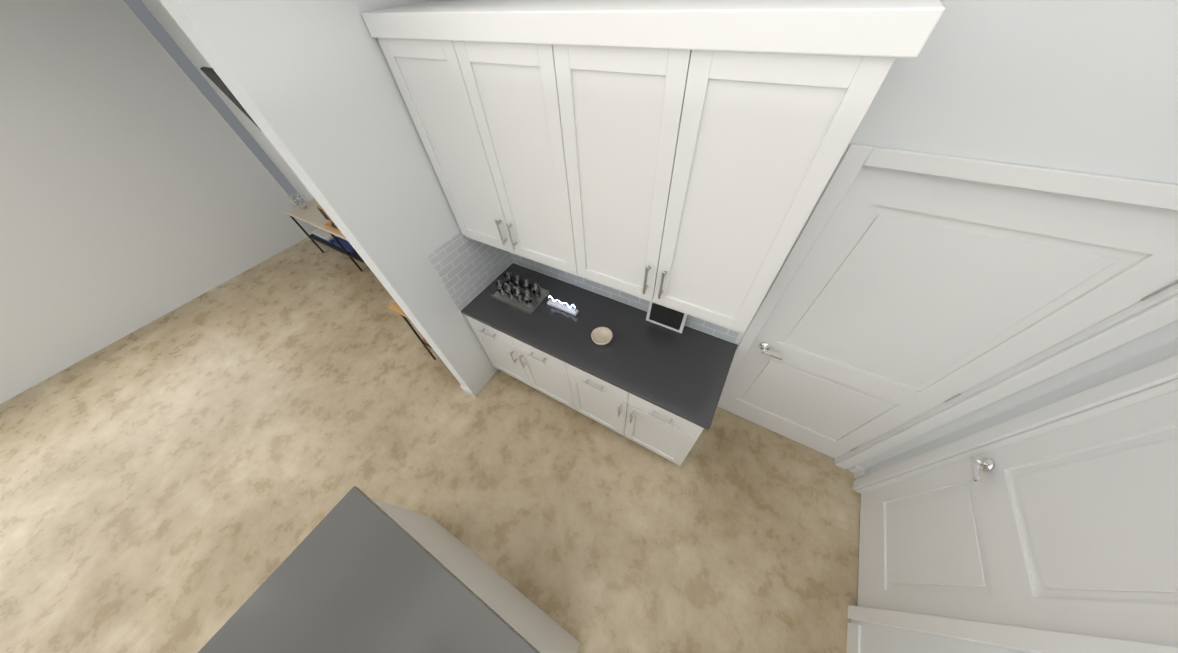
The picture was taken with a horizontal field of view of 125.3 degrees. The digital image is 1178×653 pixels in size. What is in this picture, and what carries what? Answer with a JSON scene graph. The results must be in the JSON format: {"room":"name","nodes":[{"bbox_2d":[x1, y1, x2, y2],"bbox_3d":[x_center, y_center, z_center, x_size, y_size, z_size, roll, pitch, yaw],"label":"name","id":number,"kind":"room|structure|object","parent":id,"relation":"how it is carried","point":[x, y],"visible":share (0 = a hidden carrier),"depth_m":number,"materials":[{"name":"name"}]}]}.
{"room":"kitchen","nodes":[
{"label":"kitchen","id":0,"kind":"room"},
{"bbox_2d":[0,0,316,403],"bbox_3d":[-6.421,0.345,1.706,0.120,2.750,8.000,22,56,21],"label":"wall","id":1,"kind":"structure","parent":0,"point":[140,186],"depth_m":3.17,"materials":[{"name":"white paint"}]},
{"bbox_2d":[141,0,313,201],"bbox_3d":[-3.175,-2.055,3.434,2.570,2.750,0.120,22,56,21],"label":"wall","id":2,"kind":"structure","parent":0,"point":[172,28],"depth_m":3.50,"materials":[{"name":"white paint"}]},
{"bbox_2d":[200,67,260,129],"bbox_3d":[-3.098,-1.775,3.451,1.450,1.762,0.169,22,56,21],"label":"picture frame","id":3,"kind":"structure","parent":2,"relation":"attached to","point":[214,77],"depth_m":3.06,"materials":[{"name":"black"}]},
{"bbox_2d":[159,0,497,395],"bbox_3d":[-0.388,-1.353,2.665,0.125,2.750,3.240,22,56,21],"label":"wall","id":4,"kind":"structure","parent":0,"point":[312,86],"depth_m":1.33,"materials":[{"name":"white paint"}]},
{"bbox_2d":[0,237,860,652],"bbox_3d":[-2.189,1.884,1.994,8.300,0.100,10.400,22,56,21],"label":"floor","id":5,"kind":"structure","parent":0,"point":[186,477],"depth_m":2.38,"materials":[{"name":"carpet"}]},
{"bbox_2d":[285,198,365,271],"bbox_3d":[-3.014,-1.077,3.982,1.920,0.650,0.390,22,56,21],"label":"console table","id":6,"kind":"object","parent":5,"relation":"on","point":[311,214],"visible":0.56,"depth_m":3.92,"materials":[{"name":"brown wood"}]},
{"bbox_2d":[289,194,308,208],"bbox_3d":[-3.725,-1.607,3.913,0.185,0.205,0.176,22,56,21],"label":"ornament","id":7,"kind":"object","parent":6,"relation":"on","point":[297,195],"visible":1,"depth_m":3.91,"materials":[{"name":"silver metal"}]},
{"bbox_2d":[316,205,331,220],"bbox_3d":[-3.173,-1.414,3.734,0.130,0.174,0.165,22,56,21],"label":"speaker","id":8,"kind":"object","parent":6,"relation":"on","point":[323,212],"visible":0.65,"depth_m":3.67},
{"bbox_2d":[312,228,355,252],"bbox_3d":[-3.001,-1.079,3.956,1.800,0.129,0.260,22,56,21],"label":"books","id":9,"kind":"object","parent":6,"relation":"in","point":[326,236],"visible":0.21,"depth_m":4.09,"materials":[{"name":"blue"}]},
{"bbox_2d":[324,221,343,235],"bbox_3d":[-2.864,-1.239,3.618,0.440,0.099,0.340,22,56,21],"label":"turntable","id":10,"kind":"object","parent":6,"relation":"on","point":[331,225],"visible":0.15,"depth_m":3.56,"materials":[{"name":"brown wood"}]},
{"bbox_2d":[388,301,435,359],"bbox_3d":[-1.393,0.024,2.834,0.380,0.860,0.340,22,56,21],"label":"bar stool","id":11,"kind":"object","parent":5,"relation":"on","point":[394,306],"visible":0.21,"depth_m":2.68,"materials":[{"name":"brown wood"}]},
{"bbox_2d":[374,499,579,652],"bbox_3d":[-1.147,2.109,1.101,1.310,0.886,2.163,22,56,21],"label":"kitchen island","id":12,"kind":"object","parent":5,"relation":"on","point":[530,621],"depth_m":1.66,"materials":[{"name":"white wood"}]},
{"bbox_2d":[198,486,541,652],"bbox_3d":[-1.185,1.809,0.757,1.296,0.030,2.200,22,56,21],"label":"island countertop","id":13,"kind":"structure","parent":12,"relation":"on","point":[359,582],"depth_m":1.26,"materials":[{"name":"grey stone"}]},
{"bbox_2d":[465,315,580,412],"bbox_3d":[-0.354,0.138,2.652,0.983,0.886,0.614,22,56,21],"label":"base cabinet","id":14,"kind":"object","parent":5,"relation":"on","point":[555,378],"depth_m":2.40,"materials":[{"name":"white wood"}]},
{"bbox_2d":[573,367,704,465],"bbox_3d":[0.390,0.445,2.349,0.983,0.886,0.614,22,56,21],"label":"base cabinet","id":15,"kind":"object","parent":5,"relation":"on","point":[664,433],"depth_m":2.06,"materials":[{"name":"white wood"}]},
{"bbox_2d":[461,263,736,429],"bbox_3d":[-0.002,0.009,2.140,1.866,0.030,0.625,22,56,21],"label":"countertop","id":16,"kind":"structure","parent":15,"relation":"on","point":[685,373],"depth_m":2.01,"materials":[{"name":"black stone"}]},
{"bbox_2d":[491,272,548,313],"bbox_3d":[-0.533,-0.277,2.312,0.380,0.122,0.240,22,56,21],"label":"glass tray","id":17,"kind":"object","parent":16,"relation":"on","point":[524,295],"visible":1,"depth_m":2.29,"materials":[{"name":"silver metal"}]},
{"bbox_2d":[547,295,577,315],"bbox_3d":[-0.197,-0.163,2.217,0.250,0.089,0.040,22,56,21],"label":"sign","id":18,"kind":"object","parent":16,"relation":"on","point":[562,306],"visible":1,"depth_m":2.23,"materials":[{"name":"white plastic"}]},
{"bbox_2d":[591,327,612,344],"bbox_3d":[0.086,0.072,2.030,0.144,0.050,0.144,22,56,21],"label":"bowl","id":19,"kind":"object","parent":16,"relation":"on","point":[601,335],"visible":1,"depth_m":2.04,"materials":[{"name":"beige ceramic"}]},
{"bbox_2d":[646,302,687,332],"bbox_3d":[0.519,-0.123,1.988,0.260,0.318,0.078,22,56,21],"label":"letter board","id":20,"kind":"object","parent":16,"relation":"on","point":[666,317],"visible":0.48,"depth_m":2.03,"materials":[{"name":"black plastic"}]},
{"bbox_2d":[431,0,1177,468],"bbox_3d":[0.596,-0.375,1.799,3.135,2.750,0.120,22,56,21],"label":"wall","id":21,"kind":"structure","parent":0,"point":[1087,86],"depth_m":0.81,"materials":[{"name":"white paint"}]},
{"bbox_2d":[361,0,588,279],"bbox_3d":[-0.375,-0.897,1.569,0.971,1.050,0.350,22,56,21],"label":"upper cabinet","id":22,"kind":"object","parent":21,"relation":"attached to","point":[485,86],"depth_m":1.29,"materials":[{"name":"white wood"}]},
{"bbox_2d":[428,231,738,342],"bbox_3d":[-0.029,-0.153,1.959,1.850,0.570,0.640,22,56,21],"label":"wall tile","id":23,"kind":"structure","parent":21,"relation":"attached to","point":[468,270],"depth_m":2.23,"materials":[{"name":"white tile"}]},
{"bbox_2d":[565,0,940,333],"bbox_3d":[0.359,-0.594,1.270,0.972,1.050,0.350,22,56,21],"label":"upper cabinet","id":24,"kind":"object","parent":21,"relation":"attached to","point":[683,156],"depth_m":0.93,"materials":[{"name":"white wood"}]},
{"bbox_2d":[717,144,1177,468],"bbox_3d":[1.443,0.187,1.702,1.060,2.098,0.152,22,56,21],"label":"door","id":25,"kind":"structure","parent":21,"relation":"attached to","point":[922,285],"depth_m":1.22,"materials":[{"name":"white wood"}]},
{"bbox_2d":[850,339,1177,652],"bbox_3d":[1.688,0.634,0.899,0.110,2.750,1.370,22,56,21],"label":"wall","id":26,"kind":"structure","parent":0,"point":[876,638],"depth_m":1.32,"materials":[{"name":"white paint"}]},
{"bbox_2d":[846,622,860,652],"bbox_3d":[1.444,1.814,1.666,0.012,0.100,0.310,22,56,21],"label":"baseboard","id":27,"kind":"structure","parent":26,"relation":"attached to","point":[853,638],"depth_m":1.71,"materials":[{"name":"white wood"}]},
{"bbox_2d":[847,355,1177,652],"bbox_3d":[1.727,0.786,1.193,0.142,2.098,0.850,22,56,21],"label":"door","id":28,"kind":"structure","parent":26,"relation":"attached to","point":[1061,536],"depth_m":1.14,"materials":[{"name":"white wood"}]}
]}

